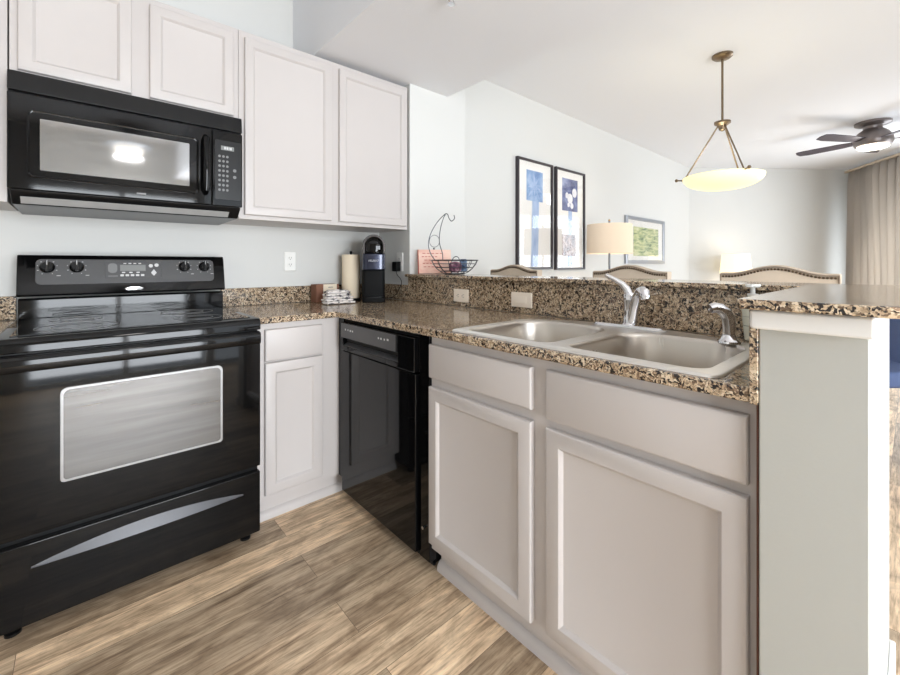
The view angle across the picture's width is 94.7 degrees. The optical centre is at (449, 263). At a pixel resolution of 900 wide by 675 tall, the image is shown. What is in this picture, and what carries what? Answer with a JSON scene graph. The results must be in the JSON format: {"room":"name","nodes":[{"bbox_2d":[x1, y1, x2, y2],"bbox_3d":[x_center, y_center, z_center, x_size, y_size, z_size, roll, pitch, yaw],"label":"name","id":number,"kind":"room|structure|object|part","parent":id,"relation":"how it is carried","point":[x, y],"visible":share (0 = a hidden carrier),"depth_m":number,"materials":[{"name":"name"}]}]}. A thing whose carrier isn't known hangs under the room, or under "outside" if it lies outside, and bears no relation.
{"room":"kitchen","nodes":[
{"label":"kitchen","id":0,"kind":"room"},
{"bbox_2d":[0,0,688,320],"bbox_3d":[0.225,-0.230,3.606,10.140,2.750,0.100,0,0,-42],"label":"wall","id":1,"kind":"structure","parent":0,"point":[623,177],"depth_m":3.54,"materials":[{"name":"white paint"}]},
{"bbox_2d":[0,296,16,320],"bbox_3d":[-2.097,0.182,1.450,0.804,0.098,0.021,0,0,-42],"label":"backsplash","id":2,"kind":"structure","parent":1,"relation":"attached to","point":[8,304],"depth_m":1.70,"materials":[{"name":"stone"}]},
{"bbox_2d":[0,0,17,210],"bbox_3d":[-1.979,-0.668,1.321,0.808,0.897,0.368,0,0,-42],"label":"upper cabinet","id":3,"kind":"object","parent":1,"relation":"attached to","point":[5,199],"visible":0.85,"depth_m":1.46,"materials":[{"name":"beige paint"}]},
{"bbox_2d":[9,0,237,117],"bbox_3d":[-1.396,-0.897,1.843,0.749,0.440,0.368,0,0,-42],"label":"upper cabinet","id":4,"kind":"object","parent":1,"relation":"attached to","point":[148,49],"visible":0.7,"depth_m":1.70,"materials":[{"name":"beige paint"}]},
{"bbox_3d":[-1.422,-0.891,1.586,0.323,0.392,0.020,0,0,-42],"label":"door","id":5,"kind":"part","parent":4,"relation":"part of","materials":[{"name":"beige paint"}]},
{"bbox_2d":[7,69,241,224],"bbox_3d":[-1.363,-0.441,1.806,0.747,0.468,0.464,0,0,-42],"label":"microwave","id":6,"kind":"object","parent":4,"relation":"attached to","point":[74,149],"visible":1,"depth_m":1.63,"materials":[{"name":"black metal"}]},
{"bbox_3d":[-1.293,-0.428,1.633,0.621,0.335,0.026,0,0,-42],"label":"door","id":7,"kind":"part","parent":6,"relation":"part of","materials":[{"name":"black ceramic"}]},
{"bbox_3d":[-1.060,-0.434,1.801,0.027,0.267,0.051,0,0,-42],"label":"handle","id":8,"kind":"part","parent":6,"relation":"part of","materials":[{"name":"black plastic"}]},
{"bbox_3d":[-1.014,-0.428,1.884,0.122,0.335,0.024,0,0,-42],"label":"control panel","id":9,"kind":"part","parent":6,"relation":"part of","materials":[{"name":"black plastic"}]},
{"bbox_3d":[-1.137,-0.891,1.840,0.321,0.392,0.020,0,0,-42],"label":"door","id":10,"kind":"part","parent":4,"relation":"part of","materials":[{"name":"beige paint"}]},
{"bbox_2d":[284,252,295,270],"bbox_3d":[-0.957,-0.015,2.478,0.070,0.115,0.007,0,0,-42],"label":"wall outlet","id":11,"kind":"object","parent":1,"relation":"attached to","point":[289,257],"visible":1,"depth_m":2.48,"materials":[{"name":"white plastic"}]},
{"bbox_2d":[220,284,361,306],"bbox_3d":[-0.865,0.182,2.551,0.982,0.098,0.021,0,0,-42],"label":"backsplash","id":12,"kind":"structure","parent":1,"relation":"attached to","point":[285,294],"depth_m":2.37,"materials":[{"name":"stone"}]},
{"bbox_2d":[223,29,406,232],"bbox_3d":[-0.748,-0.666,2.421,0.986,0.901,0.368,0,0,-42],"label":"upper cabinet","id":13,"kind":"object","parent":1,"relation":"attached to","point":[324,142],"visible":0.89,"depth_m":2.23,"materials":[{"name":"beige paint"}]},
{"bbox_3d":[-0.817,-0.659,2.126,0.442,0.847,0.020,0,0,-42],"label":"door","id":14,"kind":"part","parent":13,"relation":"part of","materials":[{"name":"beige paint"}]},
{"bbox_3d":[-0.447,-0.661,2.457,0.456,0.851,0.020,0,0,-42],"label":"door","id":15,"kind":"part","parent":13,"relation":"part of","materials":[{"name":"beige paint"}]},
{"bbox_2d":[515,156,552,268],"bbox_3d":[0.836,-0.478,4.061,0.567,1.063,0.034,0,0,-42],"label":"framed picture","id":16,"kind":"object","parent":1,"relation":"attached to","point":[533,178],"visible":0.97,"depth_m":4.05,"materials":[{"name":"grey"}]},
{"bbox_2d":[526,169,542,266],"bbox_3d":[0.838,-0.443,4.066,0.277,0.935,0.002,0,0,-42],"label":"print","id":17,"kind":"object","parent":16,"relation":"attached to","point":[534,177],"depth_m":4.06},
{"bbox_2d":[554,166,584,269],"bbox_3d":[1.300,-0.475,4.474,0.564,1.070,0.034,0,0,-42],"label":"framed picture","id":18,"kind":"object","parent":1,"relation":"attached to","point":[569,185],"visible":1,"depth_m":4.47,"materials":[{"name":"grey"}]},
{"bbox_2d":[562,177,577,265],"bbox_3d":[1.297,-0.445,4.477,0.300,0.940,0.003,0,0,-42],"label":"print","id":19,"kind":"object","parent":18,"relation":"attached to","point":[569,184],"depth_m":4.47,"materials":[{"name":"multicoloured"}]},
{"bbox_2d":[624,215,664,263],"bbox_3d":[2.715,-0.318,5.738,1.225,0.625,0.034,0,0,-42],"label":"framed picture","id":20,"kind":"object","parent":1,"relation":"attached to","point":[648,234],"visible":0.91,"depth_m":5.76,"materials":[{"name":"silver metal"}]},
{"bbox_2d":[633,226,657,255],"bbox_3d":[2.729,-0.305,5.756,0.800,0.390,0.001,0,0,-42],"label":"print","id":21,"kind":"object","parent":20,"relation":"attached to","point":[645,238],"depth_m":5.73},
{"bbox_2d":[379,84,464,300],"bbox_3d":[-0.194,-0.230,2.924,0.486,2.750,0.360,0,0,-42],"label":"wall pillar","id":22,"kind":"structure","parent":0,"point":[435,121],"depth_m":2.76,"materials":[{"name":"white paint"}]},
{"bbox_2d":[385,283,407,299],"bbox_3d":[-0.374,0.182,2.749,0.014,0.098,0.337,0,0,-42],"label":"backsplash","id":23,"kind":"structure","parent":22,"relation":"attached to","point":[390,289],"depth_m":2.71,"materials":[{"name":"stone"}]},
{"bbox_2d":[397,253,402,270],"bbox_3d":[-0.329,-0.013,2.703,0.007,0.122,0.070,0,0,-42],"label":"wall outlet","id":24,"kind":"object","parent":22,"relation":"attached to","point":[399,255],"visible":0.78,"depth_m":2.69,"materials":[{"name":"white plastic"}]},
{"bbox_2d":[390,262,401,297],"bbox_3d":[-0.401,0.107,2.722,0.230,0.244,0.049,0,0,32],"label":"power adapter","id":25,"kind":"object","parent":24,"relation":"attached to","point":[396,266],"visible":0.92,"depth_m":2.67,"materials":[{"name":"black plastic"}]},
{"bbox_2d":[417,550,440,563],"bbox_3d":[-0.090,0.699,1.988,0.545,0.852,0.685,0,0,-42],"label":"tub","id":26,"kind":"object","parent":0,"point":[436,556],"depth_m":1.56,"materials":[{"name":"black plastic"}]},
{"bbox_2d":[0,388,899,674],"bbox_3d":[2.796,1.170,2.424,12.200,0.050,5.090,0,0,-42],"label":"floor","id":27,"kind":"structure","parent":0,"point":[323,586],"depth_m":1.35,"materials":[{"name":"brown wood"}]},
{"bbox_2d":[0,255,260,638],"bbox_3d":[-1.266,0.554,1.693,0.748,1.182,0.668,0,0,-42],"label":"electric range","id":28,"kind":"object","parent":27,"relation":"on","point":[130,423],"visible":1,"depth_m":1.45,"materials":[{"name":"black metal"}]},
{"bbox_3d":[-1.643,0.014,1.690,0.047,0.048,0.037,0,0,-42],"label":"knob","id":29,"kind":"part","parent":28,"relation":"part of","materials":[{"name":"black plastic"}]},
{"bbox_3d":[-1.576,0.014,1.750,0.047,0.048,0.037,0,0,-42],"label":"knob","id":30,"kind":"part","parent":28,"relation":"part of","materials":[{"name":"black plastic"}]},
{"bbox_3d":[-1.074,0.980,1.477,0.748,0.250,0.030,0,0,-42],"label":"storage drawer","id":31,"kind":"part","parent":28,"relation":"part of","materials":[{"name":"black metal"}]},
{"bbox_3d":[-1.073,0.555,1.476,0.748,0.556,0.032,0,0,-42],"label":"oven door","id":32,"kind":"part","parent":28,"relation":"part of","materials":[{"name":"black metal"}]},
{"bbox_3d":[-1.051,0.302,1.449,0.740,0.049,0.018,0,0,-42],"label":"handle","id":33,"kind":"part","parent":28,"relation":"part of","materials":[{"name":"black metal"}]},
{"bbox_2d":[0,307,260,354],"bbox_3d":[-1.261,0.247,1.687,0.748,0.047,0.603,0,0,-42],"label":"cooktop","id":34,"kind":"object","parent":28,"relation":"in","point":[58,332],"depth_m":1.52,"materials":[{"name":"black glass"}]},
{"bbox_3d":[-1.052,0.915,1.464,0.604,0.040,0.019,0,0,-42],"label":"drawer pull","id":35,"kind":"part","parent":28,"relation":"part of","materials":[{"name":"grey metal"}]},
{"bbox_3d":[-1.287,0.014,2.008,0.047,0.048,0.037,0,0,-42],"label":"knob","id":36,"kind":"part","parent":28,"relation":"part of","materials":[{"name":"black plastic"}]},
{"bbox_3d":[-1.223,0.014,2.065,0.047,0.048,0.037,0,0,-42],"label":"knob","id":37,"kind":"part","parent":28,"relation":"part of","materials":[{"name":"black plastic"}]},
{"bbox_2d":[257,317,341,522],"bbox_3d":[-0.865,0.703,2.143,0.435,0.884,0.580,0,0,-42],"label":"base cabinet","id":38,"kind":"object","parent":27,"relation":"on","point":[298,467],"visible":0.62,"depth_m":1.92,"materials":[{"name":"beige paint"}]},
{"bbox_3d":[-0.713,0.359,1.904,0.264,0.140,0.020,0,0,-42],"label":"drawer","id":39,"kind":"part","parent":38,"relation":"part of","materials":[{"name":"beige paint"}]},
{"bbox_3d":[-0.713,0.727,1.904,0.264,0.580,0.020,0,0,-42],"label":"door","id":40,"kind":"part","parent":38,"relation":"part of","materials":[{"name":"beige paint"}]},
{"bbox_3d":[-0.706,1.126,1.965,0.435,0.038,0.018,0,0,-42],"label":"shoe molding","id":41,"kind":"part","parent":38,"relation":"part of","materials":[{"name":"beige paint"}]},
{"bbox_2d":[339,318,440,565],"bbox_3d":[-0.109,0.698,1.973,0.594,0.870,0.716,0,0,-42],"label":"dishwasher","id":42,"kind":"object","parent":27,"relation":"on","point":[385,381],"visible":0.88,"depth_m":1.70,"materials":[{"name":"black metal"}]},
{"bbox_3d":[-0.522,0.654,2.047,0.032,0.782,0.054,0,0,-42],"label":"trim","id":43,"kind":"part","parent":42,"relation":"part of","materials":[{"name":"black ceramic"}]},
{"bbox_3d":[-0.323,0.345,1.786,0.024,0.132,0.590,0,0,-42],"label":"control panel","id":44,"kind":"part","parent":42,"relation":"part of","materials":[{"name":"black ceramic"}]},
{"bbox_3d":[-0.312,0.753,1.796,0.041,0.673,0.590,0,0,-42],"label":"door","id":45,"kind":"part","parent":42,"relation":"part of","materials":[{"name":"black metal"}]},
{"bbox_3d":[-0.083,0.681,1.555,0.032,0.837,0.058,0,0,-42],"label":"trim","id":46,"kind":"part","parent":42,"relation":"part of","materials":[{"name":"black ceramic"}]},
{"bbox_2d":[490,265,541,275],"bbox_3d":[0.333,0.575,2.878,0.440,1.140,0.430,0,0,-42],"label":"bar stool","id":47,"kind":"object","parent":27,"relation":"on","point":[521,270],"visible":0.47,"depth_m":2.96,"materials":[{"name":"beige fabric"}]},
{"bbox_3d":[0.449,0.224,2.982,0.010,0.412,0.410,0,0,-42],"label":"nailhead trim","id":48,"kind":"part","parent":47,"relation":"part of","materials":[{"name":"gold metal"}]},
{"bbox_2d":[429,337,758,674],"bbox_3d":[0.467,0.703,1.343,0.595,0.884,0.990,0,0,-42],"label":"base cabinet","id":49,"kind":"object","parent":27,"relation":"on","point":[607,523],"visible":0.82,"depth_m":1.03,"materials":[{"name":"beige paint"}]},
{"bbox_3d":[0.080,0.352,1.344,0.020,0.121,0.458,0,0,-42],"label":"drawer","id":50,"kind":"part","parent":49,"relation":"part of","materials":[{"name":"beige paint"}]},
{"bbox_3d":[0.080,0.731,1.344,0.020,0.569,0.458,0,0,-42],"label":"door","id":51,"kind":"part","parent":49,"relation":"part of","materials":[{"name":"beige paint"}]},
{"bbox_2d":[220,277,774,404],"bbox_3d":[-0.099,0.171,1.708,1.002,0.178,2.298,0,0,-42],"label":"countertop","id":52,"kind":"structure","parent":49,"relation":"on","point":[671,308],"depth_m":1.69,"materials":[{"name":"stone"}]},
{"bbox_2d":[311,284,338,302],"bbox_3d":[-0.765,0.176,2.537,0.147,0.108,0.077,0,0,-44],"label":"cardboard box","id":53,"kind":"object","parent":52,"relation":"on","point":[317,290],"visible":0.66,"depth_m":2.49,"materials":[{"name":"beige cardboard"}]},
{"bbox_2d":[321,289,354,303],"bbox_3d":[-0.653,0.187,2.409,0.179,0.080,0.094,0,0,-38],"label":"napkin","id":54,"kind":"object","parent":52,"relation":"on","point":[339,296],"visible":1,"depth_m":2.38,"materials":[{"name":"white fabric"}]},
{"bbox_2d":[350,251,360,300],"bbox_3d":[-0.627,0.073,2.624,0.120,0.314,0.120,0,0,-42],"label":"paper towel holder","id":55,"kind":"object","parent":52,"relation":"on","point":[354,299],"visible":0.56,"depth_m":2.60,"materials":[{"name":"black metal"}]},
{"bbox_2d":[342,254,359,297],"bbox_3d":[-0.627,0.077,2.624,0.112,0.272,0.112,0,0,-42],"label":"paper towel roll","id":56,"kind":"object","parent":55,"relation":"on","point":[350,263],"visible":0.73,"depth_m":2.58,"materials":[{"name":"beige paper"}]},
{"bbox_2d":[362,235,385,302],"bbox_3d":[-0.480,0.027,2.587,0.140,0.408,0.250,0,0,-13],"label":"coffee maker","id":57,"kind":"object","parent":52,"relation":"on","point":[373,246],"visible":1,"depth_m":2.50,"materials":[{"name":"black plastic"}]},
{"bbox_3d":[-0.463,-0.119,2.512,0.136,0.116,0.055,0,0,-13],"label":"lid handle","id":58,"kind":"part","parent":57,"relation":"part of","materials":[{"name":"grey plastic"}]},
{"bbox_2d":[454,289,468,302],"bbox_3d":[0.059,0.172,2.246,0.007,0.070,0.115,0,0,-42],"label":"wall outlet","id":59,"kind":"object","parent":52,"relation":"attached to","point":[460,295],"visible":1,"depth_m":2.24,"materials":[{"name":"beige plastic"}]},
{"bbox_2d":[511,292,531,307],"bbox_3d":[0.332,0.168,1.937,0.011,0.070,0.122,0,0,-42],"label":"light switch","id":60,"kind":"object","parent":52,"relation":"attached to","point":[518,299],"visible":1,"depth_m":1.93,"materials":[{"name":"beige plastic"}]},
{"bbox_2d":[452,319,748,377],"bbox_3d":[0.469,0.315,1.310,0.549,0.180,0.812,0,0,-42],"label":"sink","id":61,"kind":"object","parent":52,"relation":"in","point":[675,351],"visible":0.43,"depth_m":1.29,"materials":[{"name":"silver metal"}]},
{"bbox_3d":[0.309,0.314,1.433,0.400,0.178,0.345,0,0,-42],"label":"bowl","id":62,"kind":"part","parent":61,"relation":"part of","materials":[{"name":"silver metal"}]},
{"bbox_2d":[594,274,667,331],"bbox_3d":[0.611,0.129,1.446,0.118,0.190,0.262,0,0,-42],"label":"faucet","id":63,"kind":"object","parent":61,"relation":"on","point":[631,301],"visible":1,"depth_m":1.44,"materials":[{"name":"silver metal"}]},
{"bbox_3d":[0.605,0.074,1.483,0.095,0.081,0.032,0,0,29],"label":"lever","id":64,"kind":"part","parent":63,"relation":"part of","materials":[{"name":"silver metal"}]},
{"bbox_3d":[0.640,0.149,1.429,0.037,0.138,0.101,0,0,-2],"label":"spout","id":65,"kind":"part","parent":63,"relation":"part of","materials":[{"name":"silver metal"}]},
{"bbox_3d":[0.573,0.314,1.137,0.400,0.178,0.348,0,0,-42],"label":"bowl","id":66,"kind":"part","parent":61,"relation":"part of","materials":[{"name":"silver metal"}]},
{"bbox_2d":[707,302,740,344],"bbox_3d":[0.784,0.167,1.179,0.082,0.115,0.060,0,0,-15],"label":"sprayer","id":67,"kind":"object","parent":61,"relation":"on","point":[728,319],"visible":1,"depth_m":1.17,"materials":[{"name":"silver metal"}]},
{"bbox_3d":[0.777,0.157,1.185,0.073,0.096,0.035,0,0,9],"label":"spray handle","id":68,"kind":"part","parent":67,"relation":"part of","materials":[{"name":"silver metal"}]},
{"bbox_2d":[742,284,760,340],"bbox_3d":[0.906,0.145,1.244,0.065,0.169,0.058,0,0,-8],"label":"soap bottle","id":69,"kind":"object","parent":52,"relation":"on","point":[745,312],"visible":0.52,"depth_m":1.24,"materials":[{"name":"white plastic"}]},
{"bbox_3d":[0.287,1.127,1.185,0.018,0.036,0.987,0,0,-42],"label":"shoe molding","id":70,"kind":"part","parent":49,"relation":"part of","materials":[{"name":"beige paint"}]},
{"bbox_3d":[0.419,0.357,0.965,0.020,0.134,0.459,0,0,-42],"label":"drawer","id":71,"kind":"part","parent":49,"relation":"part of","materials":[{"name":"beige paint"}]},
{"bbox_3d":[0.419,0.729,0.965,0.020,0.563,0.459,0,0,-42],"label":"door","id":72,"kind":"part","parent":49,"relation":"part of","materials":[{"name":"beige paint"}]},
{"bbox_2d":[586,219,632,268],"bbox_3d":[1.619,0.344,4.207,0.444,1.599,0.444,0,0,-42],"label":"floor lamp","id":73,"kind":"object","parent":27,"relation":"on","point":[608,238],"visible":0.68,"depth_m":4.02,"materials":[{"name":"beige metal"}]},
{"bbox_3d":[1.619,-0.253,4.207,0.444,0.295,0.444,0,0,-42],"label":"lamp shade","id":74,"kind":"part","parent":73,"relation":"part of","materials":[{"name":"beige fabric"}]},
{"bbox_2d":[593,265,671,278],"bbox_3d":[0.892,0.575,2.251,0.440,1.140,0.430,0,0,-42],"label":"bar stool","id":75,"kind":"object","parent":27,"relation":"on","point":[624,271],"visible":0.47,"depth_m":2.33,"materials":[{"name":"beige fabric"}]},
{"bbox_3d":[1.008,0.224,2.355,0.010,0.412,0.410,0,0,-42],"label":"nailhead trim","id":76,"kind":"part","parent":75,"relation":"part of","materials":[{"name":"gold metal"}]},
{"bbox_2d":[720,265,841,283],"bbox_3d":[1.338,0.575,1.752,0.440,1.140,0.430,0,0,-42],"label":"bar stool","id":77,"kind":"object","parent":27,"relation":"on","point":[771,273],"visible":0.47,"depth_m":1.84,"materials":[{"name":"beige fabric"}]},
{"bbox_3d":[1.455,0.224,1.856,0.010,0.412,0.410,0,0,-42],"label":"nailhead trim","id":78,"kind":"part","parent":77,"relation":"part of","materials":[{"name":"gold metal"}]},
{"bbox_2d":[889,319,899,387],"bbox_3d":[2.792,0.665,2.706,0.548,0.960,0.500,0,0,0],"label":"dining chair","id":79,"kind":"object","parent":27,"relation":"on","point":[894,324],"visible":0.02,"depth_m":2.73,"materials":[{"name":"blue fabric"}]},
{"bbox_3d":[2.748,0.695,2.707,0.460,0.100,0.498,0,0,0],"label":"seat","id":80,"kind":"part","parent":79,"relation":"part of","materials":[{"name":"blue fabric"}]},
{"bbox_3d":[2.998,0.435,2.706,0.135,0.500,0.500,0,0,0],"label":"backrest","id":81,"kind":"part","parent":79,"relation":"part of","materials":[{"name":"blue fabric"}]},
{"bbox_3d":[-1.896,0.703,1.223,0.800,0.884,0.580,0,0,-42],"label":"base cabinet","id":82,"kind":"object","parent":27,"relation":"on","visible":0},
{"bbox_2d":[0,296,16,333],"bbox_3d":[-1.897,0.197,1.226,0.804,0.127,0.621,0,0,-42],"label":"countertop","id":83,"kind":"structure","parent":82,"relation":"on","point":[8,304],"depth_m":1.69,"materials":[{"name":"stone"}]},
{"bbox_3d":[4.551,0.855,6.599,0.440,0.580,0.440,0,0,-42],"label":"end table","id":84,"kind":"object","parent":27,"relation":"on","visible":0},
{"bbox_2d":[720,254,751,272],"bbox_3d":[4.551,0.202,6.599,0.436,0.724,0.436,0,0,-42],"label":"table lamp","id":85,"kind":"object","parent":84,"relation":"on","point":[729,262],"visible":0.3,"depth_m":6.44,"materials":[{"name":"white plastic"}]},
{"bbox_2d":[293,0,658,96],"bbox_3d":[1.092,-1.375,0.902,0.919,0.460,5.090,0,0,-42],"label":"ceiling","id":86,"kind":"structure","parent":0,"point":[435,46],"depth_m":2.08,"materials":[{"name":"white paint"}]},
{"bbox_2d":[447,0,454,6],"bbox_3d":[0.005,-1.119,1.748,0.068,0.051,0.068,0,0,-42],"label":"sprinkler","id":87,"kind":"object","parent":86,"relation":"attached to","point":[450,4],"visible":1,"depth_m":1.75,"materials":[{"name":"silver metal"}]},
{"bbox_2d":[415,301,740,337],"bbox_3d":[0.445,0.614,1.953,0.135,1.062,1.940,0,0,-42],"label":"wall","id":88,"kind":"structure","parent":0,"point":[415,301],"depth_m":1.84,"materials":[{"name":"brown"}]},
{"bbox_2d":[408,277,774,337],"bbox_3d":[0.382,0.156,1.906,0.020,0.149,1.924,0,0,-42],"label":"backsplash","id":89,"kind":"structure","parent":88,"relation":"attached to","point":[671,308],"depth_m":1.68,"materials":[{"name":"stone"}]},
{"bbox_2d":[405,274,899,318],"bbox_3d":[0.298,0.071,1.673,0.908,0.018,2.158,0,0,-42],"label":"countertop","id":90,"kind":"structure","parent":88,"relation":"on","point":[857,300],"depth_m":0.91,"materials":[{"name":"stone"}]},
{"bbox_2d":[417,250,450,273],"bbox_3d":[-0.098,-0.015,2.637,0.214,0.154,0.054,0,0,-12],"label":"book","id":91,"kind":"object","parent":90,"relation":"on","point":[425,266],"visible":0.79,"depth_m":2.63,"materials":[{"name":"pink paper"}]},
{"bbox_2d":[422,253,441,266],"bbox_3d":[-0.106,-0.025,2.629,0.147,0.093,0.001,0,-14,-12],"label":"print","id":92,"kind":"object","parent":91,"relation":"attached to","point":[422,253],"depth_m":2.63},
{"bbox_2d":[428,213,477,273],"bbox_3d":[0.019,-0.122,2.480,0.303,0.365,0.288,0,0,0],"label":"fruit basket","id":93,"kind":"object","parent":90,"relation":"on","point":[449,267],"visible":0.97,"depth_m":2.43,"materials":[{"name":"grey metal"}]},
{"bbox_2d":[449,261,461,272],"bbox_3d":[0.031,0.018,2.460,0.079,0.066,0.046,0,0,0],"label":"snack packet","id":94,"kind":"object","parent":93,"relation":"in","point":[450,265],"visible":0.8,"depth_m":2.44,"materials":[{"name":"purple plastic"}]},
{"bbox_2d":[460,259,466,270],"bbox_3d":[0.080,0.009,2.471,0.042,0.076,0.028,0,0,0],"label":"snack packet","id":95,"kind":"object","parent":93,"relation":"in","point":[463,265],"visible":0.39,"depth_m":2.46,"materials":[{"name":"blue plastic"}]},
{"bbox_2d":[887,639,895,674],"bbox_3d":[0.259,1.103,1.682,0.797,0.083,2.096,0,0,-42],"label":"baseboard","id":96,"kind":"structure","parent":88,"relation":"attached to","point":[892,645],"depth_m":1.12,"materials":[{"name":"white wood"}]},
{"bbox_2d":[485,0,899,169],"bbox_3d":[2.796,-1.630,2.424,12.200,0.050,5.090,0,0,-42],"label":"ceiling","id":97,"kind":"structure","parent":0,"point":[798,72],"depth_m":3.55,"materials":[{"name":"white paint"}]},
{"bbox_2d":[675,50,765,190],"bbox_3d":[2.094,-1.088,3.213,0.580,1.034,0.579,0,0,-42],"label":"pendant lamp","id":98,"kind":"object","parent":97,"relation":"hanging from","point":[726,179],"visible":1,"depth_m":3.09,"materials":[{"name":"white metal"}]},
{"bbox_3d":[1.974,-0.869,3.260,0.231,0.388,0.011,0,0,33],"label":"support arm","id":99,"kind":"part","parent":98,"relation":"part of","materials":[{"name":"brown metal"}]},
{"bbox_3d":[2.092,-1.329,3.182,0.016,0.488,0.016,0,0,-42],"label":"rod","id":100,"kind":"part","parent":98,"relation":"part of","materials":[{"name":"brown metal"}]},
{"bbox_3d":[2.092,-0.623,3.182,0.536,0.104,0.536,0,0,-42],"label":"lamp shade","id":101,"kind":"part","parent":98,"relation":"part of","materials":[{"name":"white glass"}]},
{"bbox_3d":[2.218,-0.869,3.246,0.231,0.388,0.011,0,0,-27],"label":"support arm","id":102,"kind":"part","parent":98,"relation":"part of","materials":[{"name":"brown metal"}]},
{"bbox_3d":[2.084,-0.869,3.041,0.167,0.388,0.167,0,0,-42],"label":"support arm","id":103,"kind":"part","parent":98,"relation":"part of","materials":[{"name":"brown metal"}]},
{"bbox_2d":[796,117,899,155],"bbox_3d":[4.809,-1.450,4.727,1.336,0.308,1.363,0,0,-42],"label":"ceiling fan","id":104,"kind":"object","parent":97,"relation":"hanging from","point":[874,137],"visible":1,"depth_m":4.62,"materials":[{"name":"grey metal"}]},
{"bbox_3d":[4.582,-1.399,5.076,0.137,0.036,0.555,0,0,-28],"label":"blade","id":105,"kind":"part","parent":104,"relation":"part of","materials":[{"name":"wood"}]},
{"bbox_3d":[4.352,-1.399,4.616,0.555,0.036,0.137,0,0,-10],"label":"blade","id":106,"kind":"part","parent":104,"relation":"part of","materials":[{"name":"wood"}]},
{"bbox_3d":[5.091,-1.399,4.999,0.137,0.036,0.555,0,0,44],"label":"blade","id":107,"kind":"part","parent":104,"relation":"part of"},
{"bbox_3d":[4.718,-1.399,4.255,0.137,0.036,0.555,0,0,8],"label":"blade","id":108,"kind":"part","parent":104,"relation":"part of","materials":[{"name":"wood"}]},
{"bbox_2d":[689,168,848,283],"bbox_3d":[5.409,-0.230,7.021,2.867,2.750,0.100,0,0,-3],"label":"wall","id":109,"kind":"structure","parent":0,"point":[797,218],"depth_m":6.97,"materials":[{"name":"white paint"}]},
{"bbox_2d":[759,318,888,674],"bbox_3d":[0.902,0.614,0.964,0.770,1.062,0.144,0,0,-42],"label":"wall","id":110,"kind":"structure","parent":0,"point":[824,399],"depth_m":0.71,"materials":[{"name":"grey paint"}]},
{"bbox_2d":[750,310,876,339],"bbox_3d":[0.605,0.100,0.700,0.024,0.034,0.162,0,0,-42],"label":"trim","id":111,"kind":"structure","parent":110,"relation":"attached to","point":[808,323],"depth_m":0.68,"materials":[{"name":"white wood"}]},
{"bbox_3d":[6.294,-1.370,4.997,3.066,0.470,1.961,0,0,-42],"label":"wall window","id":112,"kind":"structure","parent":0,"visible":0},
{"bbox_2d":[844,153,899,284],"bbox_3d":[6.443,-0.215,6.167,0.271,2.680,1.480,0,0,16],"label":"curtain","id":113,"kind":"object","parent":112,"relation":"hanging from","point":[873,188],"visible":0.69,"depth_m":6.21,"materials":[{"name":"beige fabric"}]}
]}

